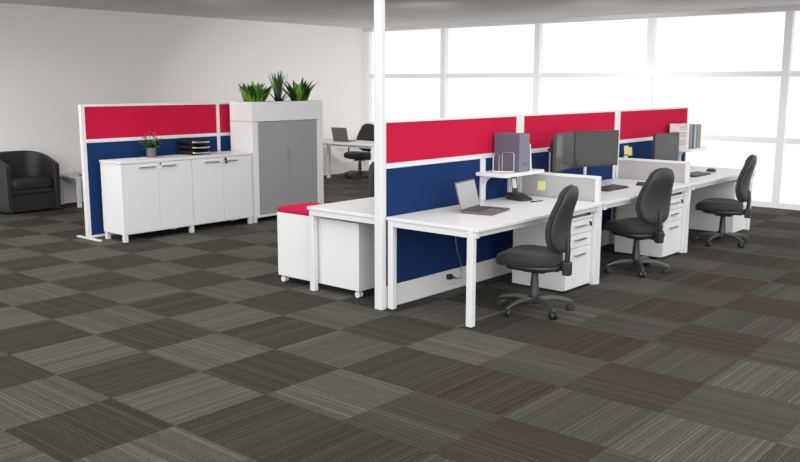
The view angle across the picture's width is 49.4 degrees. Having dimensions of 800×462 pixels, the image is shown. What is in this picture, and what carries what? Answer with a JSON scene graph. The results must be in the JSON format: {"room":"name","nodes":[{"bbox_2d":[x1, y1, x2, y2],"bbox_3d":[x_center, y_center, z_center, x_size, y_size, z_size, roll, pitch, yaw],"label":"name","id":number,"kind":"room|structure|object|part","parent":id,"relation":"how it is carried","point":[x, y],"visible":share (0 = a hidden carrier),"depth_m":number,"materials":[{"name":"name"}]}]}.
{"room":"open-plan office","nodes":[
{"label":"open-plan office","id":0,"kind":"room"},
{"bbox_2d":[0,3,363,202],"bbox_3d":[-6.048,-1.566,11.187,0.120,2.785,16.520,8,13,40],"label":"wall","id":1,"kind":"structure","parent":0,"point":[54,61],"depth_m":13.37,"materials":[{"name":"white paint"}]},
{"bbox_2d":[364,32,439,170],"bbox_3d":[0.043,-2.444,16.641,1.908,2.720,0.100,8,13,40],"label":"window","id":2,"kind":"structure","parent":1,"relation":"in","point":[368,75],"depth_m":17.05,"materials":[{"name":"silver metal"}]},
{"bbox_2d":[363,5,799,31],"bbox_3d":[4.633,-3.148,12.511,14.020,0.065,0.150,8,13,40],"label":"trim","id":3,"kind":"structure","parent":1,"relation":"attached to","point":[794,7],"depth_m":13.61,"materials":[{"name":"white"}]},
{"bbox_2d":[0,172,799,461],"bbox_3d":[0.214,0.727,6.061,16.570,0.001,16.450,8,13,40],"label":"floor","id":4,"kind":"structure","parent":0,"point":[167,345],"depth_m":5.51,"materials":[{"name":"carpet"}]},
{"bbox_2d":[0,150,60,214],"bbox_3d":[-5.126,-0.674,11.862,0.573,0.805,0.746,8,13,40],"label":"armchair","id":5,"kind":"object","parent":4,"relation":"on","point":[29,180],"visible":1,"depth_m":11.84,"materials":[{"name":"black leather"}]},
{"bbox_2d":[11,176,52,190],"bbox_3d":[-5.094,-0.658,11.838,0.450,0.144,0.600,8,13,40],"label":"seat cushion","id":6,"kind":"object","parent":5,"relation":"on","point":[18,183],"depth_m":11.72,"materials":[{"name":"leather"}]},
{"bbox_3d":[-5.110,-0.415,11.892,0.450,0.227,0.604,8,13,40],"label":"seat","id":7,"kind":"part","parent":5,"relation":"part of","materials":[{"name":"leather"}]},
{"bbox_2d":[60,172,81,207],"bbox_3d":[-4.480,-0.613,12.624,0.560,0.432,0.725,8,13,40],"label":"side table","id":8,"kind":"object","parent":4,"relation":"on","point":[74,177],"visible":0.38,"depth_m":12.31,"materials":[{"name":"white laminate"}]},
{"bbox_3d":[-4.880,-0.586,12.539,0.050,0.405,0.050,8,13,40],"label":"leg","id":9,"kind":"part","parent":8,"relation":"part of","materials":[{"name":"white"}]},
{"bbox_3d":[-4.508,-0.532,12.224,0.050,0.405,0.050,8,13,40],"label":"leg","id":10,"kind":"part","parent":8,"relation":"part of","materials":[{"name":"white"}]},
{"bbox_2d":[77,102,230,241],"bbox_3d":[-2.607,-0.816,10.664,0.475,1.494,2.760,8,13,40],"label":"screen","id":11,"kind":"object","parent":4,"relation":"on","point":[107,131],"visible":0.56,"depth_m":10.01,"materials":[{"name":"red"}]},
{"bbox_3d":[-2.895,-1.298,10.245,0.038,0.357,1.782,8,13,40],"label":"panel","id":12,"kind":"part","parent":11,"relation":"part of","materials":[{"name":"red fabric"}]},
{"bbox_3d":[-2.897,-0.574,10.368,0.038,1.034,1.782,8,13,40],"label":"panel","id":13,"kind":"part","parent":11,"relation":"part of","materials":[{"name":"blue fabric"}]},
{"bbox_3d":[-2.011,-1.468,11.259,0.038,0.357,0.834,8,13,40],"label":"panel","id":14,"kind":"part","parent":11,"relation":"part of","materials":[{"name":"red fabric"}]},
{"bbox_3d":[-2.012,-0.743,11.382,0.038,1.034,0.834,8,13,40],"label":"panel","id":15,"kind":"part","parent":11,"relation":"part of","materials":[{"name":"blue fabric"}]},
{"bbox_2d":[99,151,252,242],"bbox_3d":[-2.570,-0.440,10.263,0.450,0.886,1.830,8,13,40],"label":"credenza","id":16,"kind":"object","parent":4,"relation":"on","point":[140,194],"visible":1,"depth_m":9.97,"materials":[{"name":"white laminate"}]},
{"bbox_3d":[-2.863,-0.371,9.642,0.018,0.756,0.442,8,13,40],"label":"door","id":17,"kind":"part","parent":16,"relation":"part of","materials":[{"name":"white laminate"}]},
{"bbox_2d":[138,131,162,157],"bbox_3d":[-2.864,-0.996,10.012,0.260,0.295,0.314,8,13,40],"label":"potted plant","id":18,"kind":"object","parent":16,"relation":"on","point":[150,147],"visible":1,"depth_m":9.97,"materials":[{"name":"green plant"}]},
{"bbox_3d":[-2.863,-0.904,10.017,0.124,0.112,0.124,8,13,40],"label":"pot","id":19,"kind":"part","parent":18,"relation":"part of","materials":[{"name":"grey ceramic"}]},
{"bbox_3d":[-2.570,-0.428,9.977,0.018,0.756,0.448,8,13,40],"label":"door","id":20,"kind":"part","parent":16,"relation":"part of","materials":[{"name":"white laminate"}]},
{"bbox_2d":[177,149,209,153],"bbox_3d":[-2.477,-0.954,10.461,0.334,0.062,0.260,8,13,40],"label":"tray","id":21,"kind":"object","parent":16,"relation":"on","point":[184,151],"visible":0.91,"depth_m":10.44,"materials":[{"name":"black"}]},
{"bbox_2d":[176,144,209,149],"bbox_3d":[-2.476,-1.015,10.450,0.334,0.062,0.260,8,13,40],"label":"tray","id":22,"kind":"object","parent":21,"relation":"on","point":[186,146],"visible":0.91,"depth_m":10.44,"materials":[{"name":"black"}]},
{"bbox_2d":[176,138,209,144],"bbox_3d":[-2.476,-1.073,10.440,0.334,0.056,0.260,8,13,40],"label":"tray","id":23,"kind":"object","parent":22,"relation":"on","point":[189,141],"visible":1,"depth_m":10.42,"materials":[{"name":"black"}]},
{"bbox_3d":[-2.275,-0.484,10.315,0.018,0.756,0.444,8,13,40],"label":"door","id":24,"kind":"part","parent":16,"relation":"part of","materials":[{"name":"white laminate"}]},
{"bbox_3d":[-1.990,-0.539,10.642,0.018,0.756,0.422,8,13,40],"label":"door","id":25,"kind":"part","parent":16,"relation":"part of","materials":[{"name":"white laminate"}]},
{"bbox_2d":[230,119,323,222],"bbox_3d":[-1.587,-0.817,11.389,0.430,1.258,1.210,8,13,40],"label":"cabinet","id":26,"kind":"object","parent":4,"relation":"on","point":[287,156],"visible":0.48,"depth_m":11.16,"materials":[{"name":"white laminate"}]},
{"bbox_3d":[-1.606,-0.805,11.060,0.010,1.169,0.506,8,13,40],"label":"tambour door","id":27,"kind":"part","parent":26,"relation":"part of","materials":[{"name":"grey"}]},
{"bbox_2d":[229,100,322,121],"bbox_3d":[-1.585,-1.560,11.263,0.430,0.241,1.210,8,13,40],"label":"planter box","id":28,"kind":"object","parent":26,"relation":"on","point":[287,109],"visible":0.96,"depth_m":10.97,"materials":[{"name":"white laminate"}]},
{"bbox_2d":[238,80,272,101],"bbox_3d":[-1.814,-1.735,10.898,0.445,0.308,0.468,-1,10,-9],"label":"leafy plant","id":29,"kind":"object","parent":28,"relation":"on","point":[252,93],"visible":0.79,"depth_m":10.84,"materials":[{"name":"green plant"}]},
{"bbox_2d":[267,71,291,101],"bbox_3d":[-1.571,-1.860,11.252,0.390,0.436,0.390,8,13,40],"label":"leafy plant","id":30,"kind":"object","parent":28,"relation":"on","point":[277,83],"visible":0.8,"depth_m":11.20,"materials":[{"name":"green plant"}]},
{"bbox_2d":[282,78,316,100],"bbox_3d":[-1.350,-1.855,11.480,0.547,0.351,0.361,2,10,11],"label":"leafy plant","id":31,"kind":"object","parent":28,"relation":"on","point":[301,92],"visible":0.76,"depth_m":11.42,"materials":[{"name":"green plant"}]},
{"bbox_3d":[-1.274,-0.869,11.440,0.010,1.169,0.507,8,13,40],"label":"tambour door","id":32,"kind":"part","parent":26,"relation":"part of","materials":[{"name":"grey"}]},
{"bbox_2d":[277,202,374,297],"bbox_3d":[-0.570,0.145,7.490,0.980,0.668,0.410,8,13,40],"label":"pedestal","id":33,"kind":"object","parent":4,"relation":"on","point":[346,249],"visible":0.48,"depth_m":7.24,"materials":[{"name":"white laminate"}]},
{"bbox_2d":[277,202,321,215],"bbox_3d":[-0.770,-0.192,7.607,0.452,0.044,0.410,8,13,40],"label":"cushion","id":34,"kind":"object","parent":33,"relation":"on","point":[301,209],"depth_m":7.54,"materials":[{"name":"red fabric"}]},
{"bbox_2d":[307,197,373,291],"bbox_3d":[0.128,0.083,7.691,0.805,0.725,1.827,8,13,40],"label":"desk","id":35,"kind":"object","parent":4,"relation":"on","point":[357,210],"visible":0.31,"depth_m":7.22,"materials":[{"name":"white laminate"}]},
{"bbox_3d":[-0.723,0.159,7.287,0.052,0.694,0.048,8,13,40],"label":"leg","id":36,"kind":"part","parent":35,"relation":"part of","materials":[{"name":"white"}]},
{"bbox_3d":[0.132,-0.225,7.636,0.755,0.048,1.807,8,13,40],"label":"frame","id":37,"kind":"part","parent":35,"relation":"part of","materials":[{"name":"white"}]},
{"bbox_2d":[323,138,373,177],"bbox_3d":[-0.890,-1.209,15.308,1.840,0.725,0.760,8,13,40],"label":"desk","id":38,"kind":"object","parent":4,"relation":"on","point":[328,143],"visible":0.35,"depth_m":15.02,"materials":[{"name":"white laminate"}]},
{"bbox_3d":[-1.319,-1.331,16.099,0.055,0.700,0.055,8,13,40],"label":"leg","id":39,"kind":"part","parent":38,"relation":"part of","materials":[{"name":"white"}]},
{"bbox_2d":[331,127,356,141],"bbox_3d":[-0.988,-1.707,15.351,0.340,0.243,0.299,7,12,34],"label":"laptop","id":40,"kind":"object","parent":38,"relation":"on","point":[339,134],"visible":1,"depth_m":15.26,"materials":[{"name":"grey"}]},
{"bbox_3d":[-1.056,-1.698,15.254,0.340,0.228,0.062,7,12,34],"label":"lid","id":41,"kind":"part","parent":40,"relation":"part of","materials":[{"name":"grey"}]},
{"bbox_3d":[-0.890,-1.519,15.255,1.720,0.045,0.640,8,13,40],"label":"frame","id":42,"kind":"part","parent":38,"relation":"part of","materials":[{"name":"white"}]},
{"bbox_3d":[-0.446,-1.058,14.500,0.055,0.700,0.055,8,13,40],"label":"leg","id":43,"kind":"part","parent":38,"relation":"part of","materials":[{"name":"white"}]},
{"bbox_2d":[344,123,373,178],"bbox_3d":[-0.748,-1.495,16.207,0.625,0.990,0.623,-1,10,-6],"label":"office chair","id":44,"kind":"object","parent":4,"relation":"on","point":[366,133],"visible":0.71,"depth_m":16.22,"materials":[{"name":"black fabric"}]},
{"bbox_2d":[344,151,370,158],"bbox_3d":[-0.776,-1.415,16.183,0.480,0.116,0.476,8,12,38],"label":"seat cushion","id":45,"kind":"object","parent":44,"relation":"on","point":[350,154],"depth_m":16.01,"materials":[{"name":"grey fabric"}]},
{"bbox_2d":[357,123,373,150],"bbox_3d":[-0.614,-1.756,16.329,0.439,0.516,0.144,8,12,38],"label":"backrest cushion","id":46,"kind":"object","parent":44,"relation":"on","point":[366,133],"depth_m":16.30,"materials":[{"name":"grey fabric"}]},
{"bbox_2d":[368,162,373,196],"bbox_3d":[-0.008,-0.173,8.411,0.600,0.990,0.604,8,13,40],"label":"office chair","id":47,"kind":"object","parent":4,"relation":"on","point":[371,167],"visible":0.09,"depth_m":8.34,"materials":[{"name":"black plastic"}]},
{"bbox_2d":[370,163,373,196],"bbox_3d":[-0.166,-0.428,8.492,0.144,0.516,0.439,8,13,40],"label":"backrest cushion","id":48,"kind":"object","parent":47,"relation":"on","point":[372,164],"depth_m":8.33,"materials":[{"name":"grey fabric"}]},
{"bbox_2d":[374,0,384,309],"bbox_3d":[-0.153,-0.765,6.528,0.075,2.785,0.046,8,13,40],"label":"pole","id":49,"kind":"object","parent":4,"relation":"on","point":[379,5],"visible":1,"depth_m":6.54,"materials":[{"name":"white metal"}]},
{"bbox_2d":[385,115,520,308],"bbox_3d":[0.470,-0.227,7.352,0.066,1.452,1.858,8,13,40],"label":"screen","id":50,"kind":"object","parent":4,"relation":"on","point":[425,159],"visible":0.69,"depth_m":7.11,"materials":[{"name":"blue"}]},
{"bbox_3d":[0.455,-0.134,7.353,0.045,0.912,1.780,8,13,40],"label":"panel","id":51,"kind":"part","parent":50,"relation":"part of","materials":[{"name":"blue fabric"}]},
{"bbox_3d":[0.456,-0.774,7.244,0.045,0.306,1.780,8,13,40],"label":"panel","id":52,"kind":"part","parent":50,"relation":"part of","materials":[{"name":"red fabric"}]},
{"bbox_2d":[476,159,543,200],"bbox_3d":[0.965,-0.455,7.612,0.311,0.365,0.610,8,13,40],"label":"shelf","id":53,"kind":"object","parent":50,"relation":"attached to","point":[484,175],"visible":0.68,"depth_m":7.52,"materials":[{"name":"white metal"}]},
{"bbox_2d":[493,152,514,171],"bbox_3d":[0.890,-0.592,7.480,0.158,0.170,0.103,8,13,40],"label":"bookend","id":54,"kind":"object","parent":53,"relation":"on","point":[503,152],"visible":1,"depth_m":7.50,"materials":[{"name":"silver metal"}]},
{"bbox_2d":[494,132,529,171],"bbox_3d":[0.971,-0.687,7.571,0.264,0.326,0.156,8,13,40],"label":"file box","id":55,"kind":"object","parent":53,"relation":"on","point":[517,143],"visible":1,"depth_m":7.50,"materials":[{"name":"grey"}]},
{"bbox_2d":[529,144,531,169],"bbox_3d":[1.056,-0.657,7.678,0.202,0.232,0.088,8,13,40],"label":"book","id":56,"kind":"object","parent":53,"relation":"on","point":[530,163],"visible":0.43,"depth_m":7.63,"materials":[{"name":"white paper"}]},
{"bbox_2d":[440,28,533,117],"bbox_3d":[1.520,-2.229,15.388,1.990,2.720,0.100,8,13,40],"label":"window","id":57,"kind":"structure","parent":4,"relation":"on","point":[444,75],"depth_m":15.79,"materials":[{"name":"silver metal"}]},
{"bbox_2d":[386,196,601,327],"bbox_3d":[0.813,0.183,7.108,0.857,0.725,1.838,8,13,40],"label":"desk","id":58,"kind":"object","parent":4,"relation":"on","point":[449,220],"visible":0.79,"depth_m":6.66,"materials":[{"name":"white laminate"}]},
{"bbox_3d":[-0.060,0.260,6.702,0.052,0.694,0.048,8,13,40],"label":"leg","id":59,"kind":"part","parent":58,"relation":"part of","materials":[{"name":"white"}]},
{"bbox_2d":[446,236,462,279],"bbox_3d":[0.465,0.118,7.328,0.033,0.602,0.194,8,13,40],"label":"power cable","id":60,"kind":"object","parent":58,"relation":"hanging from","point":[448,276],"visible":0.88,"depth_m":7.34,"materials":[{"name":"black plastic"}]},
{"bbox_3d":[0.494,0.114,7.357,0.023,0.602,0.111,9,13,42],"label":"cord","id":61,"kind":"part","parent":60,"relation":"part of","materials":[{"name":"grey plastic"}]},
{"bbox_3d":[0.507,0.345,6.205,0.052,0.694,0.048,8,13,40],"label":"leg","id":62,"kind":"part","parent":58,"relation":"part of","materials":[{"name":"white"}]},
{"bbox_2d":[455,179,509,214],"bbox_3d":[0.657,-0.274,6.923,0.326,0.237,0.362,5,11,29],"label":"laptop","id":63,"kind":"object","parent":58,"relation":"on","point":[466,190],"visible":1,"depth_m":6.94,"materials":[{"name":"grey"}]},
{"bbox_3d":[0.543,-0.292,6.985,0.065,0.222,0.362,5,11,29],"label":"lid","id":64,"kind":"part","parent":63,"relation":"part of","materials":[{"name":"grey"}]},
{"bbox_3d":[0.814,-0.126,7.056,0.817,0.048,1.810,8,13,40],"label":"frame","id":65,"kind":"part","parent":58,"relation":"part of","materials":[{"name":"white"}]},
{"bbox_2d":[506,177,531,201],"bbox_3d":[1.045,-0.372,7.616,0.130,0.201,0.200,-7,12,-37],"label":"desk phone","id":66,"kind":"object","parent":58,"relation":"on","point":[515,195],"visible":0.98,"depth_m":7.62,"materials":[{"name":"black plastic"}]},
{"bbox_3d":[1.674,0.121,7.544,0.052,0.694,0.048,8,13,40],"label":"leg","id":67,"kind":"part","parent":58,"relation":"part of","materials":[{"name":"white"}]},
{"bbox_2d":[496,184,578,319],"bbox_3d":[1.034,0.126,6.655,0.617,0.990,0.608,5,11,28],"label":"office chair","id":68,"kind":"object","parent":4,"relation":"on","point":[534,259],"visible":1,"depth_m":6.49,"materials":[{"name":"grey fabric"}]},
{"bbox_2d":[496,244,562,267],"bbox_3d":[0.996,0.197,6.681,0.476,0.116,0.480,5,11,28],"label":"seat cushion","id":69,"kind":"object","parent":68,"relation":"on","point":[520,256],"depth_m":6.51,"materials":[{"name":"grey fabric"}]},
{"bbox_2d":[545,184,573,254],"bbox_3d":[1.223,-0.089,6.507,0.144,0.516,0.439,5,11,28],"label":"backrest cushion","id":70,"kind":"object","parent":68,"relation":"on","point":[558,227],"depth_m":6.38,"materials":[{"name":"grey fabric"}]},
{"bbox_2d":[512,214,591,291],"bbox_3d":[1.325,0.166,7.526,0.546,0.622,0.435,8,13,40],"label":"drawer pedestal","id":71,"kind":"object","parent":4,"relation":"on","point":[581,225],"visible":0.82,"depth_m":7.38,"materials":[{"name":"white metal"}]},
{"bbox_3d":[1.504,0.306,7.393,0.019,0.340,0.429,8,13,40],"label":"drawer","id":72,"kind":"part","parent":71,"relation":"part of","materials":[{"name":"metal"}]},
{"bbox_3d":[1.505,0.079,7.354,0.019,0.112,0.429,8,13,40],"label":"drawer","id":73,"kind":"part","parent":71,"relation":"part of","materials":[{"name":"white laminate"}]},
{"bbox_3d":[1.505,-0.035,7.335,0.019,0.109,0.429,8,13,40],"label":"drawer","id":74,"kind":"part","parent":71,"relation":"part of","materials":[{"name":"white laminate"}]},
{"bbox_2d":[519,172,601,283],"bbox_3d":[1.420,-0.046,7.811,0.826,0.946,0.054,8,13,40],"label":"screen","id":75,"kind":"object","parent":4,"relation":"on","point":[589,187],"visible":0.65,"depth_m":7.66,"materials":[{"name":"white"}]},
{"bbox_2d":[537,181,544,189],"bbox_3d":[1.275,-0.409,7.853,0.084,0.089,0.005,8,13,40],"label":"sticky note","id":76,"kind":"object","parent":75,"relation":"attached to","point":[540,184],"visible":1,"depth_m":7.85,"materials":[{"name":"yellow paper"}]},
{"bbox_3d":[1.409,-0.382,7.765,0.746,0.222,0.026,8,13,40],"label":"fabric panel","id":77,"kind":"part","parent":75,"relation":"part of","materials":[{"name":"fabric"}]},
{"bbox_2d":[518,110,617,245],"bbox_3d":[1.700,-0.463,8.759,0.069,1.452,1.905,8,13,40],"label":"screen","id":78,"kind":"object","parent":4,"relation":"on","point":[541,127],"visible":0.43,"depth_m":8.59,"materials":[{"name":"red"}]},
{"bbox_3d":[1.699,-1.013,8.668,0.045,0.306,1.785,8,13,40],"label":"panel","id":79,"kind":"part","parent":78,"relation":"part of","materials":[{"name":"red fabric"}]},
{"bbox_3d":[1.697,-0.373,8.776,0.045,0.912,1.785,8,13,40],"label":"panel","id":80,"kind":"part","parent":78,"relation":"part of","materials":[{"name":"blue fabric"}]},
{"bbox_2d":[532,23,644,113],"bbox_3d":[3.032,-2.009,14.105,2.000,2.720,0.100,8,13,40],"label":"window","id":81,"kind":"structure","parent":4,"relation":"on","point":[538,75],"depth_m":14.51,"materials":[{"name":"silver metal"}]},
{"bbox_2d":[604,168,673,277],"bbox_3d":[2.206,-0.114,8.086,0.609,0.990,0.616,-7,12,-35],"label":"office chair","id":82,"kind":"object","parent":4,"relation":"on","point":[653,201],"visible":1,"depth_m":7.88,"materials":[{"name":"black fabric"}]},
{"bbox_2d":[604,217,662,234],"bbox_3d":[2.181,-0.046,8.129,0.480,0.116,0.476,-7,12,-35],"label":"seat cushion","id":83,"kind":"object","parent":82,"relation":"on","point":[627,226],"depth_m":7.95,"materials":[{"name":"grey fabric"}]},
{"bbox_2d":[636,168,667,224],"bbox_3d":[2.330,-0.317,7.869,0.439,0.516,0.144,-7,12,-35],"label":"backrest cushion","id":84,"kind":"object","parent":82,"relation":"on","point":[652,199],"depth_m":7.79,"materials":[{"name":"grey fabric"}]},
{"bbox_2d":[600,178,691,253],"bbox_3d":[2.056,-0.055,8.532,0.857,0.725,1.839,8,13,40],"label":"desk","id":85,"kind":"object","parent":4,"relation":"on","point":[615,198],"visible":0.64,"depth_m":8.74,"materials":[{"name":"white laminate"}]},
{"bbox_2d":[548,140,553,172],"bbox_3d":[1.543,-0.614,8.229,0.303,0.475,0.574,8,13,40],"label":"monitor arm","id":86,"kind":"object","parent":85,"relation":"attached to","point":[550,149],"visible":0.2,"depth_m":8.25,"materials":[{"name":"black plastic"}]},
{"bbox_3d":[1.449,-0.630,8.280,0.038,0.460,0.038,8,13,40],"label":"post","id":87,"kind":"part","parent":86,"relation":"part of","materials":[{"name":"black metal"}]},
{"bbox_2d":[552,132,574,171],"bbox_3d":[1.480,-0.724,7.911,0.049,0.336,0.501,5,11,29],"label":"monitor","id":88,"kind":"object","parent":86,"relation":"attached to","point":[563,143],"visible":1,"depth_m":7.85,"materials":[{"name":"grey plastic"}]},
{"bbox_2d":[574,130,618,167],"bbox_3d":[1.854,-0.784,8.274,0.545,0.336,0.049,-5,11,-29],"label":"monitor","id":89,"kind":"object","parent":86,"relation":"attached to","point":[591,148],"visible":1,"depth_m":8.25,"materials":[{"name":"grey plastic"}]},
{"bbox_3d":[2.344,-0.201,9.454,0.052,0.694,0.048,8,13,40],"label":"leg","id":90,"kind":"part","parent":85,"relation":"part of","materials":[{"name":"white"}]},
{"bbox_2d":[601,184,628,191],"bbox_3d":[2.039,-0.420,8.436,0.180,0.026,0.430,8,13,40],"label":"keyboard","id":91,"kind":"object","parent":85,"relation":"on","point":[612,187],"visible":0.88,"depth_m":8.40,"materials":[{"name":"grey plastic"}]},
{"bbox_2d":[636,181,644,185],"bbox_3d":[2.420,-0.475,8.729,0.066,0.039,0.118,-8,13,-41],"label":"computer mouse","id":92,"kind":"object","parent":85,"relation":"on","point":[638,183],"visible":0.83,"depth_m":8.71,"materials":[{"name":"grey plastic"}]},
{"bbox_3d":[2.056,-0.364,8.479,0.817,0.048,1.817,8,13,40],"label":"frame","id":93,"kind":"part","parent":85,"relation":"part of","materials":[{"name":"white"}]},
{"bbox_3d":[2.917,-0.118,8.968,0.052,0.694,0.048,8,13,40],"label":"leg","id":94,"kind":"part","parent":85,"relation":"part of","materials":[{"name":"white"}]},
{"bbox_2d":[614,193,682,257],"bbox_3d":[2.568,-0.073,8.952,0.546,0.622,0.435,8,13,40],"label":"drawer pedestal","id":95,"kind":"object","parent":4,"relation":"on","point":[672,225],"visible":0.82,"depth_m":8.82,"materials":[{"name":"white laminate"}]},
{"bbox_3d":[2.748,0.068,8.819,0.019,0.340,0.429,8,13,40],"label":"drawer","id":96,"kind":"part","parent":95,"relation":"part of","materials":[{"name":"white laminate"}]},
{"bbox_3d":[2.749,-0.160,8.780,0.019,0.112,0.429,8,13,40],"label":"drawer","id":97,"kind":"part","parent":95,"relation":"part of","materials":[{"name":"white laminate"}]},
{"bbox_3d":[2.749,-0.274,8.761,0.019,0.109,0.429,8,13,40],"label":"drawer","id":98,"kind":"part","parent":95,"relation":"part of","materials":[{"name":"white laminate"}]},
{"bbox_2d":[615,107,688,193],"bbox_3d":[2.933,-0.701,10.177,0.063,1.452,1.878,8,13,40],"label":"screen","id":99,"kind":"object","parent":4,"relation":"on","point":[636,127],"visible":0.41,"depth_m":9.89,"materials":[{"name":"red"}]},
{"bbox_2d":[624,146,628,154],"bbox_3d":[2.491,-0.890,9.576,0.010,0.095,0.102,8,13,40],"label":"sticky note","id":100,"kind":"object","parent":99,"relation":"attached to","point":[626,149],"visible":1,"depth_m":9.58,"materials":[{"name":"yellow paper"}]},
{"bbox_3d":[2.942,-0.612,10.204,0.045,0.912,1.789,8,13,40],"label":"panel","id":101,"kind":"part","parent":99,"relation":"part of","materials":[{"name":"blue fabric"}]},
{"bbox_3d":[2.944,-1.252,10.095,0.045,0.306,1.789,8,13,40],"label":"panel","id":102,"kind":"part","parent":99,"relation":"part of","materials":[{"name":"red fabric"}]},
{"bbox_2d":[616,157,690,252],"bbox_3d":[2.664,-0.285,9.236,0.826,0.946,0.054,8,13,40],"label":"screen","id":103,"kind":"object","parent":4,"relation":"on","point":[626,168],"visible":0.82,"depth_m":9.16,"materials":[{"name":"white"}]},
{"bbox_3d":[2.652,-0.620,9.190,0.746,0.222,0.026,8,13,40],"label":"fabric panel","id":104,"kind":"part","parent":103,"relation":"part of","materials":[{"name":"fabric"}]},
{"bbox_2d":[644,17,780,207],"bbox_3d":[4.550,-1.788,12.818,2.005,2.720,0.100,8,13,40],"label":"window","id":105,"kind":"structure","parent":4,"relation":"on","point":[650,73],"depth_m":12.90,"materials":[{"name":"silver metal"}]},
{"bbox_2d":[689,180,746,232],"bbox_3d":[3.814,-0.312,10.380,0.546,0.622,0.435,8,13,40],"label":"drawer pedestal","id":106,"kind":"object","parent":4,"relation":"on","point":[699,220],"visible":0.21,"depth_m":10.25,"materials":[{"name":"white laminate"}]},
{"bbox_3d":[3.994,-0.172,10.247,0.019,0.340,0.429,8,13,40],"label":"drawer","id":107,"kind":"part","parent":106,"relation":"part of","materials":[{"name":"metal"}]},
{"bbox_2d":[690,166,756,229],"bbox_3d":[3.305,-0.295,9.964,0.857,0.725,1.856,8,13,40],"label":"desk","id":108,"kind":"object","parent":4,"relation":"on","point":[721,175],"visible":0.33,"depth_m":9.82,"materials":[{"name":"white laminate"}]},
{"bbox_2d":[652,132,679,160],"bbox_3d":[2.889,-0.841,9.578,0.461,0.478,0.180,-8,12,-40],"label":"monitor","id":109,"kind":"object","parent":108,"relation":"on","point":[665,145],"visible":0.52,"depth_m":9.51,"materials":[{"name":"grey plastic"}]},
{"bbox_2d":[678,147,705,160],"bbox_3d":[3.406,-0.923,10.410,0.311,0.365,0.510,8,13,40],"label":"shelf","id":110,"kind":"object","parent":108,"relation":"on","point":[681,151],"visible":0.22,"depth_m":10.30,"materials":[{"name":"white laminate"}]},
{"bbox_2d":[670,124,689,148],"bbox_3d":[3.268,-1.108,10.192,0.226,0.290,0.033,8,13,40],"label":"magazine","id":111,"kind":"object","parent":110,"relation":"on","point":[683,129],"visible":0.58,"depth_m":10.15,"materials":[{"name":"white paper"}]},
{"bbox_2d":[679,127,686,144],"bbox_3d":[3.263,-1.119,10.173,0.178,0.222,0.001,8,13,40],"label":"print","id":112,"kind":"object","parent":111,"relation":"attached to","point":[683,130],"depth_m":10.14,"materials":[{"name":"grey"}]},
{"bbox_2d":[688,124,690,148],"bbox_3d":[3.295,-1.111,10.228,0.220,0.286,0.054,8,13,40],"label":"magazine","id":113,"kind":"object","parent":110,"relation":"on","point":[690,124],"visible":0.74,"depth_m":10.16,"materials":[{"name":"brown paper"}]},
{"bbox_2d":[690,124,692,148],"bbox_3d":[3.333,-1.118,10.277,0.214,0.282,0.066,8,13,40],"label":"magazine","id":114,"kind":"object","parent":110,"relation":"on","point":[691,124],"visible":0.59,"depth_m":10.21,"materials":[{"name":"beige paper"}]},
{"bbox_2d":[682,123,700,147],"bbox_3d":[3.492,-1.147,10.454,0.220,0.280,0.050,8,13,40],"label":"magazine","id":115,"kind":"object","parent":110,"relation":"on","point":[682,123],"visible":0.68,"depth_m":10.39,"materials":[{"name":"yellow paper"}]},
{"bbox_2d":[692,125,694,148],"bbox_3d":[3.373,-1.121,10.313,0.226,0.276,0.038,8,13,40],"label":"magazine","id":116,"kind":"object","parent":110,"relation":"on","point":[693,132],"visible":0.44,"depth_m":10.24,"materials":[{"name":"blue paper"}]},
{"bbox_2d":[693,124,699,147],"bbox_3d":[3.461,-1.140,10.414,0.226,0.280,0.048,8,13,40],"label":"magazine","id":117,"kind":"object","parent":110,"relation":"on","point":[698,125],"visible":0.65,"depth_m":10.34,"materials":[{"name":"grey paper"}]},
{"bbox_2d":[690,171,710,176],"bbox_3d":[3.301,-0.636,9.727,0.185,0.026,0.460,8,13,40],"label":"keyboard","id":118,"kind":"object","parent":108,"relation":"on","point":[696,173],"visible":0.8,"depth_m":9.70,"materials":[{"name":"grey plastic"}]},
{"bbox_2d":[706,168,715,171],"bbox_3d":[3.622,-0.710,10.129,0.066,0.039,0.118,-8,13,-41],"label":"computer mouse","id":119,"kind":"object","parent":108,"relation":"on","point":[708,169],"visible":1,"depth_m":10.10,"materials":[{"name":"grey plastic"}]},
{"bbox_3d":[3.306,-0.604,9.911,0.817,0.048,1.836,8,13,40],"label":"frame","id":120,"kind":"part","parent":108,"relation":"part of","materials":[{"name":"white"}]},
{"bbox_3d":[4.164,-0.357,10.397,0.052,0.694,0.048,8,13,40],"label":"leg","id":121,"kind":"part","parent":108,"relation":"part of","materials":[{"name":"white"}]},
{"bbox_2d":[692,154,756,247],"bbox_3d":[3.533,-0.351,9.502,0.616,0.990,0.610,6,11,30],"label":"office chair","id":122,"kind":"object","parent":4,"relation":"on","point":[722,207],"visible":1,"depth_m":9.35,"materials":[{"name":"black fabric"}]},
{"bbox_2d":[695,198,742,211],"bbox_3d":[3.500,-0.281,9.536,0.476,0.116,0.480,6,11,30],"label":"seat cushion","id":123,"kind":"object","parent":122,"relation":"on","point":[710,204],"depth_m":9.36,"materials":[{"name":"grey fabric"}]},
{"bbox_2d":[735,154,753,202],"bbox_3d":[3.722,-0.566,9.354,0.144,0.516,0.439,6,11,30],"label":"backrest cushion","id":124,"kind":"object","parent":122,"relation":"on","point":[742,192],"depth_m":9.22,"materials":[{"name":"grey fabric"}]},
{"bbox_2d":[771,11,799,209],"bbox_3d":[6.070,-1.566,11.529,2.005,2.720,0.100,8,13,40],"label":"window","id":125,"kind":"structure","parent":4,"relation":"on","point":[787,73],"depth_m":12.10,"materials":[{"name":"silver metal"}]},
{"bbox_2d":[0,0,799,28],"bbox_3d":[-0.100,-2.868,10.246,10.020,0.120,9.800,8,13,40],"label":"ceiling","id":126,"kind":"structure","parent":0,"point":[336,13],"depth_m":12.38,"materials":[{"name":"white paint"}]}
]}

